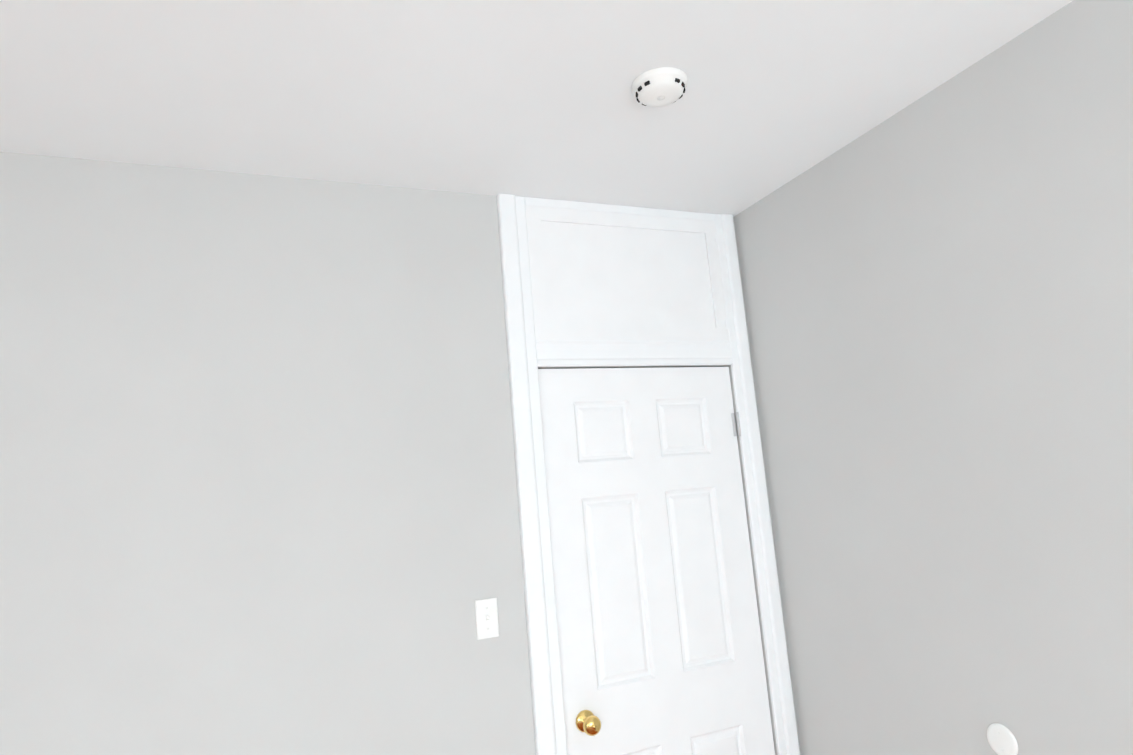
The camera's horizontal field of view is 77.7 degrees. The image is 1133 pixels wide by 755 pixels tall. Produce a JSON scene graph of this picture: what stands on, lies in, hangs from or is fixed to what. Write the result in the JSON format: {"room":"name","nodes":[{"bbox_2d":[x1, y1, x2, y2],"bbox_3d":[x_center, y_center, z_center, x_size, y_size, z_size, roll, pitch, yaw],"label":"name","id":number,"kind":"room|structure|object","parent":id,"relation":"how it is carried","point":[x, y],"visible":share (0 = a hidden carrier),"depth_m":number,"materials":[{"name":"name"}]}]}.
{"room":"empty bedroom","nodes":[
{"label":"empty bedroom","id":0,"kind":"room"},
{"bbox_2d":[0,152,800,754],"bbox_3d":[-1.124,0.708,1.853,4.092,2.660,0.100,-1,-10,-23],"label":"wall","id":1,"kind":"structure","parent":0,"point":[258,488],"depth_m":1.99,"materials":[{"name":"grey paint"}]},
{"bbox_2d":[475,597,498,639],"bbox_3d":[-0.241,0.739,2.152,0.070,0.115,0.020,-1,-10,-23],"label":"light switch","id":2,"kind":"object","parent":1,"relation":"attached to","point":[486,614],"visible":1,"depth_m":2.15,"materials":[{"name":"white plastic"}]},
{"bbox_2d":[496,193,799,754],"bbox_3d":[0.319,0.673,2.399,0.972,2.659,0.108,-1,-10,-23],"label":"door","id":3,"kind":"structure","parent":1,"relation":"in","point":[643,628],"depth_m":2.45,"materials":[{"name":"white paint"}]},
{"bbox_2d":[0,0,1072,216],"bbox_3d":[-0.329,-1.064,-0.089,4.292,0.100,4.970,-1,-10,-23],"label":"ceiling","id":4,"kind":"structure","parent":0,"point":[531,98],"depth_m":1.76,"materials":[{"name":"white paint"}]},
{"bbox_2d":[632,67,687,106],"bbox_3d":[0.242,-0.740,1.817,0.144,0.042,0.144,-1,-10,-23],"label":"smoke detector","id":5,"kind":"object","parent":4,"relation":"attached to","point":[661,87],"visible":1,"depth_m":1.78,"materials":[{"name":"white plastic"}]},
{"bbox_2d":[734,0,1132,754],"bbox_3d":[1.713,0.262,0.517,0.100,2.660,4.970,-1,-10,-23],"label":"wall","id":6,"kind":"structure","parent":0,"point":[938,290],"depth_m":1.89,"materials":[{"name":"grey paint"}]},
{"bbox_2d":[987,723,1017,754],"bbox_3d":[1.118,0.935,1.807,0.008,0.084,0.084,-1,-10,-23],"label":"blank cover plate","id":7,"kind":"object","parent":6,"relation":"attached to","point":[1001,738],"visible":1,"depth_m":1.80,"materials":[{"name":"white plastic"}]}
]}

